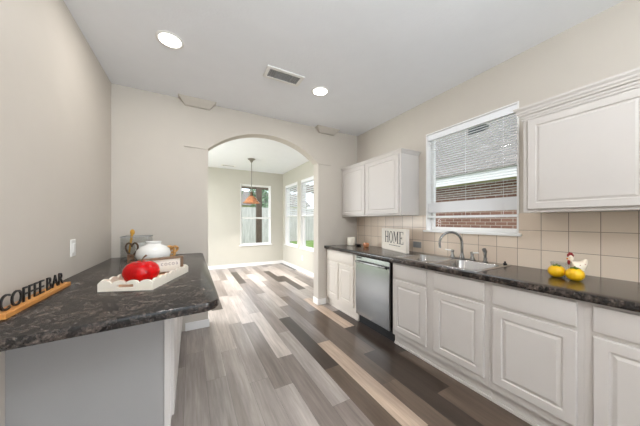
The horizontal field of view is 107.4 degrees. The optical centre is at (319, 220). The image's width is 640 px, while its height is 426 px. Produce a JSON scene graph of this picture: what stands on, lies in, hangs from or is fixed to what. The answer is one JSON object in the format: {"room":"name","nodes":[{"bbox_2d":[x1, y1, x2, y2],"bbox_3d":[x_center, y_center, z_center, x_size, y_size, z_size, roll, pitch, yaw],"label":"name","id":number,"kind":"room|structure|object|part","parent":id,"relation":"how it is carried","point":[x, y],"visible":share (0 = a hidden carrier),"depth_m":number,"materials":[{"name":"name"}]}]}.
{"room":"kitchen","nodes":[
{"label":"kitchen","id":0,"kind":"room"},
{"bbox_2d":[0,0,110,425],"bbox_3d":[-0.634,-0.010,-0.487,0.120,2.860,6.955,0,0,-29],"label":"wall","id":1,"kind":"structure","parent":0,"point":[55,92],"depth_m":1.37,"materials":[{"name":"paint"}]},
{"bbox_2d":[70,239,75,256],"bbox_3d":[-1.735,0.189,1.654,0.011,0.118,0.075,0,0,-29],"label":"light switch","id":2,"kind":"object","parent":1,"relation":"attached to","point":[73,241],"visible":1,"depth_m":1.64,"materials":[{"name":"white plastic"}]},
{"bbox_2d":[111,83,356,331],"bbox_3d":[-0.810,-0.010,3.294,3.210,2.860,0.155,0,0,-29],"label":"wall","id":3,"kind":"structure","parent":0,"point":[159,185],"depth_m":2.77,"materials":[{"name":"paint"}]},
{"bbox_2d":[184,145,207,149],"bbox_3d":[-1.487,-0.887,2.828,0.255,0.018,0.012,0,0,-29],"label":"trim","id":4,"kind":"structure","parent":3,"relation":"attached to","point":[184,145],"depth_m":2.82,"materials":[{"name":"paint"}]},
{"bbox_2d":[178,94,215,109],"bbox_3d":[-1.454,-1.403,2.795,0.400,0.075,0.100,0,0,-29],"label":"trim","id":5,"kind":"structure","parent":3,"relation":"attached to","point":[190,101],"depth_m":2.78,"materials":[{"name":"paint"}]},
{"bbox_2d":[185,319,208,330],"bbox_3d":[-1.476,1.252,2.833,0.259,0.095,0.014,0,0,-29],"label":"baseboard","id":6,"kind":"structure","parent":3,"relation":"attached to","point":[194,325],"depth_m":2.82,"materials":[{"name":"white paint"}]},
{"bbox_2d":[313,296,317,304],"bbox_3d":[-0.071,1.252,3.700,0.014,0.095,0.155,0,0,-29],"label":"baseboard","id":7,"kind":"structure","parent":3,"relation":"attached to","point":[315,300],"depth_m":3.69,"materials":[{"name":"white paint"}]},
{"bbox_2d":[318,298,325,304],"bbox_3d":[0.026,1.252,3.657,0.144,0.095,0.014,0,0,-29],"label":"baseboard","id":8,"kind":"structure","parent":3,"relation":"attached to","point":[321,301],"depth_m":3.65,"materials":[{"name":"white paint"}]},
{"bbox_2d":[315,125,339,135],"bbox_3d":[0.121,-1.403,3.660,0.405,0.075,0.100,0,0,-29],"label":"trim","id":9,"kind":"structure","parent":3,"relation":"attached to","point":[321,129],"depth_m":3.64,"materials":[{"name":"paint"}]},
{"bbox_2d":[208,167,282,265],"bbox_3d":[-2.700,-0.010,6.457,3.480,2.860,0.120,0,0,-29],"label":"wall","id":10,"kind":"structure","parent":0,"point":[224,248],"depth_m":6.56,"materials":[{"name":"paint"}]},
{"bbox_2d":[208,260,281,269],"bbox_3d":[-2.622,1.252,6.424,3.346,0.095,0.014,0,0,-29],"label":"baseboard","id":11,"kind":"structure","parent":10,"relation":"attached to","point":[278,261],"depth_m":6.67,"materials":[{"name":"white paint"}]},
{"bbox_2d":[239,184,271,245],"bbox_3d":[-1.883,-0.168,6.886,0.945,1.764,0.155,0,0,-29],"label":"window","id":12,"kind":"structure","parent":10,"relation":"in","point":[241,185],"depth_m":6.91,"materials":[{"name":"white paint"}]},
{"bbox_3d":[-1.883,0.700,6.886,0.945,0.028,0.155,0,0,-29],"label":"sill","id":13,"kind":"part","parent":12,"relation":"part of","materials":[{"name":"white paint"}]},
{"bbox_2d":[63,0,623,173],"bbox_3d":[-0.017,-1.500,1.901,3.560,0.120,10.750,0,0,-29],"label":"ceiling","id":14,"kind":"structure","parent":0,"point":[378,61],"depth_m":1.96,"materials":[{"name":"paint"}]},
{"bbox_2d":[155,30,183,49],"bbox_3d":[-1.193,-1.436,1.870,0.196,0.008,0.196,0,0,-29],"label":"recessed light","id":15,"kind":"object","parent":14,"relation":"in","point":[168,39],"visible":1,"depth_m":1.86,"materials":[{"name":"white plastic"}]},
{"bbox_2d":[243,158,259,203],"bbox_3d":[-1.591,-0.927,5.458,0.396,1.026,0.396,0,0,-29],"label":"pendant lamp","id":16,"kind":"object","parent":14,"relation":"hanging from","point":[251,199],"visible":1,"depth_m":5.40,"materials":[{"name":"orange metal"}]},
{"bbox_3d":[-1.591,-0.503,5.458,0.396,0.178,0.396,0,0,-29],"label":"lamp shade","id":17,"kind":"part","parent":16,"relation":"part of","materials":[{"name":"orange glass"}]},
{"bbox_2d":[263,65,304,86],"bbox_3d":[-0.360,-1.435,2.336,0.379,0.010,0.187,0,0,-29],"label":"ceiling vent","id":18,"kind":"object","parent":14,"relation":"in","point":[271,72],"visible":1,"depth_m":2.33,"materials":[{"name":"white plastic"}]},
{"bbox_2d":[311,86,328,95],"bbox_3d":[0.002,-1.436,2.608,0.196,0.008,0.196,0,0,-29],"label":"recessed light","id":19,"kind":"object","parent":14,"relation":"in","point":[319,90],"visible":1,"depth_m":2.60,"materials":[{"name":"white plastic"}]},
{"bbox_2d":[171,263,531,425],"bbox_3d":[-0.117,1.360,1.875,3.660,0.120,10.600,0,0,-29],"label":"floor","id":20,"kind":"structure","parent":0,"point":[268,354],"depth_m":2.03,"materials":[{"name":"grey wood"}]},
{"bbox_2d":[5,316,182,425],"bbox_3d":[-1.506,0.864,1.896,0.643,0.872,1.586,0,0,-29],"label":"base cabinet","id":21,"kind":"object","parent":20,"relation":"on","point":[127,376],"visible":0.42,"depth_m":1.21,"materials":[{"name":"paint"}]},
{"bbox_2d":[0,253,218,351],"bbox_3d":[-1.313,0.407,1.764,0.855,0.042,2.041,0,0,-29],"label":"countertop","id":22,"kind":"structure","parent":21,"relation":"on","point":[76,310],"depth_m":1.07,"materials":[{"name":"stone"}]},
{"bbox_2d":[0,273,70,319],"bbox_3d":[-1.391,0.342,1.153,0.060,0.089,0.570,0,0,-29],"label":"letter sign","id":23,"kind":"object","parent":22,"relation":"on","point":[24,302],"visible":1,"depth_m":1.09,"materials":[{"name":"brown wood"}]},
{"bbox_2d":[127,254,134,262],"bbox_3d":[-1.769,0.350,2.200,0.057,0.080,0.022,0,0,-39],"label":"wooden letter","id":24,"kind":"object","parent":22,"relation":"on","point":[128,255],"visible":0.94,"depth_m":2.19,"materials":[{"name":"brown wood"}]},
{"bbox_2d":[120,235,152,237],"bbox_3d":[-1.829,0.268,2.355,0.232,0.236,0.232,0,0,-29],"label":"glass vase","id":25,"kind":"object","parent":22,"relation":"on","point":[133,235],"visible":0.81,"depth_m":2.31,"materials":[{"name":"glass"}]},
{"bbox_2d":[128,229,134,252],"bbox_3d":[-1.909,0.226,2.369,0.073,0.284,0.026,0,0,4],"label":"wooden spoon","id":26,"kind":"object","parent":25,"relation":"in","point":[132,232],"visible":0.95,"depth_m":2.36,"materials":[{"name":"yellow wood"}]},
{"bbox_2d":[125,242,138,256],"bbox_3d":[-1.833,0.290,2.290,0.112,0.167,0.017,0,0,-29],"label":"heart ornament","id":27,"kind":"object","parent":25,"relation":"in","point":[131,244],"visible":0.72,"depth_m":2.28,"materials":[{"name":"brown wood"}]},
{"bbox_2d":[135,242,145,257],"bbox_3d":[-1.815,0.299,2.402,0.110,0.150,0.122,0,0,24],"label":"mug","id":28,"kind":"object","parent":25,"relation":"in","point":[144,243],"visible":0.16,"depth_m":2.35,"materials":[{"name":"ceramic"}]},
{"bbox_2d":[97,264,187,291],"bbox_3d":[-1.107,0.357,1.534,0.275,0.058,0.480,0,0,-8],"label":"tray","id":29,"kind":"object","parent":22,"relation":"on","point":[115,283],"visible":0.62,"depth_m":1.31,"materials":[{"name":"paint"}]},
{"bbox_2d":[121,255,159,281],"bbox_3d":[-1.097,0.292,1.445,0.188,0.169,0.188,0,0,-29],"label":"apple","id":30,"kind":"object","parent":29,"relation":"in","point":[140,270],"visible":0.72,"depth_m":1.38,"materials":[{"name":"red food"}]},
{"bbox_2d":[138,255,182,274],"bbox_3d":[-1.128,0.318,1.675,0.268,0.116,0.036,0,0,-44],"label":"box sign","id":31,"kind":"object","parent":29,"relation":"in","point":[166,264],"visible":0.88,"depth_m":1.70,"materials":[{"name":"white wood"}]},
{"bbox_2d":[135,241,170,259],"bbox_3d":[-1.550,0.287,2.189,0.272,0.197,0.272,0,0,-29],"label":"ceramic jar","id":32,"kind":"object","parent":22,"relation":"on","point":[152,249],"visible":0.8,"depth_m":2.11,"materials":[{"name":"white ceramic"}]},
{"bbox_2d":[167,245,178,255],"bbox_3d":[-1.563,0.321,2.484,0.123,0.130,0.057,0,0,-29],"label":"knot","id":33,"kind":"object","parent":22,"relation":"on","point":[174,251],"visible":0.66,"depth_m":2.48,"materials":[{"name":"brown wood"}]},
{"bbox_3d":[-0.983,0.790,1.594,0.018,0.690,0.501,0,0,-29],"label":"door","id":34,"kind":"part","parent":21,"relation":"part of","materials":[{"name":"paint"}]},
{"bbox_3d":[-1.230,0.790,2.044,0.018,0.690,0.501,0,0,-29],"label":"door","id":35,"kind":"part","parent":21,"relation":"part of","materials":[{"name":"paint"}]},
{"bbox_2d":[327,249,359,320],"bbox_3d":[0.543,0.864,3.511,0.610,0.872,0.763,0,0,-29],"label":"base cabinet","id":36,"kind":"object","parent":20,"relation":"on","point":[341,266],"visible":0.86,"depth_m":3.31,"materials":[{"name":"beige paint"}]},
{"bbox_3d":[0.189,0.875,3.540,0.018,0.530,0.305,0,0,-29],"label":"door","id":37,"kind":"part","parent":36,"relation":"part of","materials":[{"name":"beige paint"}]},
{"bbox_3d":[0.278,0.516,3.378,0.018,0.137,0.675,0,0,-29],"label":"drawer","id":38,"kind":"part","parent":36,"relation":"part of","materials":[{"name":"beige paint"}]},
{"bbox_3d":[0.314,1.289,3.385,0.012,0.022,0.763,0,0,-29],"label":"shoe molding","id":39,"kind":"part","parent":36,"relation":"part of","materials":[{"name":"beige paint"}]},
{"bbox_3d":[0.357,0.875,3.233,0.018,0.530,0.345,0,0,-29],"label":"door","id":40,"kind":"part","parent":36,"relation":"part of","materials":[{"name":"beige paint"}]},
{"bbox_2d":[355,255,394,341],"bbox_3d":[0.843,0.866,2.887,0.664,0.868,0.600,0,0,-29],"label":"dishwasher","id":41,"kind":"object","parent":20,"relation":"on","point":[374,277],"visible":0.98,"depth_m":2.69,"materials":[{"name":"silver metal"}]},
{"bbox_3d":[0.576,0.503,2.740,0.054,0.027,0.524,0,0,-29],"label":"handle","id":42,"kind":"part","parent":41,"relation":"part of","materials":[{"name":"metal"}]},
{"bbox_3d":[0.890,1.245,2.913,0.537,0.110,0.590,0,0,-29],"label":"kick plate","id":43,"kind":"part","parent":41,"relation":"part of","materials":[{"name":"black plastic"}]},
{"bbox_2d":[393,262,491,400],"bbox_3d":[1.246,0.864,2.229,0.610,0.872,0.922,0,0,-29],"label":"base cabinet","id":44,"kind":"object","parent":20,"relation":"on","point":[442,319],"visible":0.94,"depth_m":1.96,"materials":[{"name":"paint"}]},
{"bbox_3d":[0.869,0.516,2.302,0.018,0.137,0.390,0,0,-29],"label":"drawer","id":45,"kind":"part","parent":44,"relation":"part of","materials":[{"name":"paint"}]},
{"bbox_3d":[0.869,0.875,2.302,0.018,0.530,0.390,0,0,-29],"label":"door","id":46,"kind":"part","parent":44,"relation":"part of","materials":[{"name":"paint"}]},
{"bbox_3d":[1.018,1.289,2.103,0.012,0.022,0.922,0,0,-29],"label":"shoe molding","id":47,"kind":"part","parent":44,"relation":"part of","materials":[{"name":"paint"}]},
{"bbox_3d":[1.097,0.516,1.886,0.018,0.137,0.400,0,0,-29],"label":"drawer","id":48,"kind":"part","parent":44,"relation":"part of","materials":[{"name":"paint"}]},
{"bbox_3d":[1.097,0.875,1.886,0.018,0.530,0.400,0,0,-29],"label":"door","id":49,"kind":"part","parent":44,"relation":"part of","materials":[{"name":"paint"}]},
{"bbox_2d":[490,282,584,425],"bbox_3d":[1.580,0.864,1.620,0.610,0.872,0.464,0,0,-29],"label":"base cabinet","id":50,"kind":"object","parent":20,"relation":"on","point":[537,339],"visible":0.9,"depth_m":1.44,"materials":[{"name":"paint"}]},
{"bbox_3d":[1.352,1.289,1.495,0.012,0.022,0.464,0,0,-29],"label":"shoe molding","id":51,"kind":"part","parent":50,"relation":"part of","materials":[{"name":"paint"}]},
{"bbox_3d":[1.320,0.516,1.479,0.018,0.137,0.413,0,0,-29],"label":"drawer","id":52,"kind":"part","parent":50,"relation":"part of","materials":[{"name":"paint"}]},
{"bbox_2d":[585,302,639,425],"bbox_3d":[1.939,0.864,0.966,0.610,0.872,1.028,0,0,-29],"label":"base cabinet","id":53,"kind":"object","parent":20,"relation":"on","point":[612,334],"visible":0.86,"depth_m":1.19,"materials":[{"name":"paint"}]},
{"bbox_2d":[324,244,639,312],"bbox_3d":[1.266,0.407,2.166,0.640,0.042,3.819,0,0,-29],"label":"countertop","id":54,"kind":"structure","parent":53,"relation":"on","point":[622,294],"depth_m":1.52,"materials":[{"name":"stone"}]},
{"bbox_2d":[347,237,354,245],"bbox_3d":[0.494,0.324,3.745,0.124,0.125,0.124,0,0,-29],"label":"candle jar","id":55,"kind":"object","parent":54,"relation":"on","point":[350,240],"visible":0.98,"depth_m":3.69,"materials":[{"name":"white wax"}]},
{"bbox_2d":[382,228,408,253],"bbox_3d":[0.972,0.243,3.076,0.045,0.285,0.607,0,0,-12],"label":"box sign","id":56,"kind":"object","parent":54,"relation":"on","point":[397,240],"visible":1,"depth_m":2.99,"materials":[{"name":"white wood"}]},
{"bbox_2d":[394,253,510,271],"bbox_3d":[1.217,0.474,2.271,0.540,0.190,0.840,0,0,-29],"label":"sink","id":57,"kind":"object","parent":54,"relation":"in","point":[475,266],"visible":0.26,"depth_m":2.25,"materials":[{"name":"metal"}]},
{"bbox_2d":[482,248,487,262],"bbox_3d":[1.517,0.314,2.162,0.054,0.129,0.043,0,0,-29],"label":"sprayer","id":58,"kind":"object","parent":57,"relation":"on","point":[484,250],"visible":1,"depth_m":2.15,"materials":[{"name":"silver metal"}]},
{"bbox_2d":[438,231,478,260],"bbox_3d":[1.377,0.240,2.358,0.340,0.278,0.194,0,0,27],"label":"faucet","id":59,"kind":"object","parent":54,"relation":"on","point":[452,255],"visible":1,"depth_m":2.34,"materials":[{"name":"silver metal"}]},
{"bbox_3d":[1.310,0.225,2.353,0.247,0.248,0.025,0,0,0],"label":"spout","id":60,"kind":"part","parent":59,"relation":"part of","materials":[{"name":"silver metal"}]},
{"bbox_3d":[1.421,0.374,2.352,0.052,0.010,0.250,0,0,-29],"label":"plate","id":61,"kind":"part","parent":59,"relation":"part of","materials":[{"name":"silver metal"}]},
{"bbox_2d":[548,264,565,276],"bbox_3d":[1.635,0.340,1.624,0.090,0.092,0.090,0,0,44],"label":"lemon","id":62,"kind":"object","parent":54,"relation":"on","point":[555,270],"visible":0.99,"depth_m":1.60,"materials":[{"name":"yellow plant"}]},
{"bbox_2d":[565,266,584,280],"bbox_3d":[1.655,0.340,1.526,0.090,0.092,0.090,0,0,-2],"label":"lemon","id":63,"kind":"object","parent":54,"relation":"on","point":[574,273],"visible":1,"depth_m":1.50,"materials":[{"name":"yellow plant"}]},
{"bbox_2d":[566,252,587,271],"bbox_3d":[1.753,0.300,1.599,0.082,0.172,0.083,0,0,-12],"label":"figurine","id":64,"kind":"object","parent":54,"relation":"on","point":[582,264],"visible":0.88,"depth_m":1.59,"materials":[{"name":"ceramic"}]},
{"bbox_3d":[1.558,0.516,1.046,0.018,0.137,0.455,0,0,-29],"label":"drawer","id":65,"kind":"part","parent":53,"relation":"part of","materials":[{"name":"paint"}]},
{"bbox_3d":[1.558,0.875,1.046,0.018,0.530,0.455,0,0,-29],"label":"door","id":66,"kind":"part","parent":53,"relation":"part of","materials":[{"name":"paint"}]},
{"bbox_2d":[283,0,639,272],"bbox_3d":[1.417,-0.010,2.717,0.140,2.860,10.600,0,0,-29],"label":"wall","id":67,"kind":"structure","parent":0,"point":[606,44],"depth_m":2.02,"materials":[{"name":"paint"}]},
{"bbox_2d":[284,182,297,247],"bbox_3d":[-0.768,-0.169,6.668,0.170,1.762,0.950,0,0,-29],"label":"window","id":68,"kind":"structure","parent":67,"relation":"in","point":[287,219],"depth_m":7.04,"materials":[{"name":"white paint"}]},
{"bbox_2d":[286,183,296,216],"bbox_3d":[-0.785,-0.583,6.659,0.052,0.906,0.878,0,0,-29],"label":"window blind","id":69,"kind":"object","parent":68,"relation":"attached to","point":[294,185],"visible":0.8,"depth_m":6.65,"materials":[{"name":"white plastic"}]},
{"bbox_3d":[-0.739,-0.175,6.684,0.052,1.730,0.886,0,0,-29],"label":"frame","id":70,"kind":"part","parent":68,"relation":"part of","materials":[{"name":"white paint"}]},
{"bbox_2d":[282,260,313,277],"bbox_3d":[-0.299,1.252,5.685,0.014,0.095,3.545,0,0,-29],"label":"baseboard","id":71,"kind":"structure","parent":67,"relation":"attached to","point":[311,274],"depth_m":6.10,"materials":[{"name":"white paint"}]},
{"bbox_2d":[299,175,313,251],"bbox_3d":[-0.228,-0.169,5.684,0.170,1.762,0.945,0,0,-29],"label":"window","id":72,"kind":"structure","parent":67,"relation":"in","point":[303,218],"depth_m":6.05,"materials":[{"name":"white paint"}]},
{"bbox_2d":[301,176,313,215],"bbox_3d":[-0.245,-0.583,5.675,0.052,0.906,0.873,0,0,-29],"label":"window blind","id":73,"kind":"object","parent":72,"relation":"attached to","point":[311,179],"visible":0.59,"depth_m":5.73,"materials":[{"name":"white plastic"}]},
{"bbox_3d":[-0.199,-0.175,5.700,0.052,1.730,0.881,0,0,-29],"label":"frame","id":74,"kind":"part","parent":72,"relation":"part of","materials":[{"name":"white paint"}]},
{"bbox_2d":[341,148,420,216],"bbox_3d":[0.789,-0.460,3.364,0.337,0.784,1.259,0,0,-29],"label":"upper cabinet","id":75,"kind":"object","parent":67,"relation":"attached to","point":[387,184],"visible":1,"depth_m":3.00,"materials":[{"name":"paint"}]},
{"bbox_3d":[0.501,-0.443,3.575,0.018,0.706,0.545,0,0,-29],"label":"door","id":76,"kind":"part","parent":75,"relation":"part of","materials":[{"name":"paint"}]},
{"bbox_3d":[0.789,-0.829,3.364,0.337,0.046,1.259,0,0,-29],"label":"crown molding","id":77,"kind":"part","parent":75,"relation":"part of","materials":[{"name":"paint"}]},
{"bbox_3d":[0.793,-0.443,3.042,0.018,0.706,0.580,0,0,-29],"label":"door","id":78,"kind":"part","parent":75,"relation":"part of","materials":[{"name":"paint"}]},
{"bbox_2d":[413,241,420,247],"bbox_3d":[1.208,0.295,2.928,0.008,0.072,0.118,0,0,-29],"label":"power outlet","id":79,"kind":"object","parent":67,"relation":"attached to","point":[415,244],"visible":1,"depth_m":2.92,"materials":[{"name":"grey plastic"}]},
{"bbox_2d":[423,101,521,235],"bbox_3d":[1.545,-0.452,2.454,0.170,1.167,0.955,0,0,-29],"label":"window","id":80,"kind":"structure","parent":67,"relation":"in","point":[430,222],"depth_m":2.60,"materials":[{"name":"white paint"}]},
{"bbox_2d":[428,104,516,217],"bbox_3d":[1.528,-0.528,2.445,0.052,0.986,0.883,0,0,-29],"label":"window blind","id":81,"kind":"object","parent":80,"relation":"attached to","point":[504,203],"visible":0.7,"depth_m":2.36,"materials":[{"name":"white plastic"}]},
{"bbox_3d":[1.507,-0.503,2.433,0.002,0.916,0.002,0,0,-29],"label":"cord","id":82,"kind":"part","parent":81,"relation":"part of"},
{"bbox_3d":[1.528,-0.047,2.445,0.050,0.024,0.877,0,0,-29],"label":"rail","id":83,"kind":"part","parent":81,"relation":"part of","materials":[{"name":"white plastic"}]},
{"bbox_3d":[1.545,0.119,2.454,0.170,0.026,0.955,0,0,-29],"label":"sill","id":84,"kind":"part","parent":80,"relation":"part of","materials":[{"name":"white paint"}]},
{"bbox_3d":[1.575,-0.458,2.470,0.052,1.135,0.891,0,0,-29],"label":"frame","id":85,"kind":"part","parent":80,"relation":"part of","materials":[{"name":"white paint"}]},
{"bbox_2d":[357,211,639,281],"bbox_3d":[1.689,0.167,2.068,0.008,0.466,4.400,0,0,-29],"label":"backsplash","id":86,"kind":"structure","parent":67,"relation":"attached to","point":[609,241],"depth_m":1.85,"materials":[{"name":"tile"}]},
{"bbox_2d":[513,67,639,212],"bbox_3d":[1.944,-0.447,1.239,0.357,0.770,1.401,0,0,-29],"label":"upper cabinet","id":87,"kind":"object","parent":67,"relation":"attached to","point":[581,145],"visible":1,"depth_m":1.46,"materials":[{"name":"paint"}]},
{"bbox_3d":[1.944,-0.786,1.239,0.357,0.092,1.401,0,0,-29],"label":"crown molding","id":88,"kind":"part","parent":87,"relation":"part of","materials":[{"name":"paint"}]},
{"label":"outside","id":89,"kind":"structure","parent":0,"visible":0},
{"bbox_2d":[290,240,313,247],"bbox_3d":[2.494,1.570,22.473,54.000,0.100,53.000,0,0,-29],"label":"ground","id":90,"kind":"structure","parent":89,"point":[310,243],"depth_m":15.88,"materials":[{"name":"green plant"}]},
{"bbox_2d":[248,189,267,207],"bbox_3d":[-4.999,-1.444,20.072,2.286,5.997,2.306,0,0,-29],"label":"tree","id":91,"kind":"object","parent":90,"relation":"on","point":[264,193],"visible":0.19,"depth_m":19.63,"materials":[{"name":"green plant"}]},
{"bbox_2d":[242,191,309,208],"bbox_3d":[-6.418,-0.890,27.277,8.800,4.820,6.800,0,0,-29],"label":"house","id":92,"kind":"structure","parent":90,"relation":"on","point":[245,194],"depth_m":25.54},
{"bbox_2d":[242,207,313,242],"bbox_3d":[-5.323,0.280,15.935,22.003,2.480,0.060,0,0,-29],"label":"fence","id":93,"kind":"object","parent":90,"relation":"on","point":[248,225],"visible":0.09,"depth_m":16.66,"materials":[{"name":"white wood"}]},
{"bbox_2d":[242,185,313,242],"bbox_3d":[-3.182,0.010,8.395,7.500,3.020,0.180,0,0,-29],"label":"frame","id":94,"kind":"object","parent":90,"relation":"on","point":[258,189],"visible":0.04,"depth_m":8.80,"materials":[{"name":"wood"}]},
{"bbox_3d":[-2.310,0.100,8.873,0.190,2.840,0.180,0,0,-29],"label":"post","id":95,"kind":"part","parent":94,"relation":"part of","materials":[{"name":"wood"}]},
{"bbox_2d":[436,114,516,228],"bbox_3d":[6.013,-1.220,5.297,4.760,5.480,16.100,0,0,-29],"label":"house","id":96,"kind":"structure","parent":90,"relation":"on","point":[482,222],"depth_m":5.66,"materials":[{"name":"brick"}]},
{"bbox_2d":[468,124,488,134],"bbox_3d":[5.574,-3.190,8.279,0.300,0.260,0.550,0,0,-29],"label":"roof vent","id":97,"kind":"object","parent":96,"relation":"attached to","point":[483,124],"depth_m":8.13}
]}

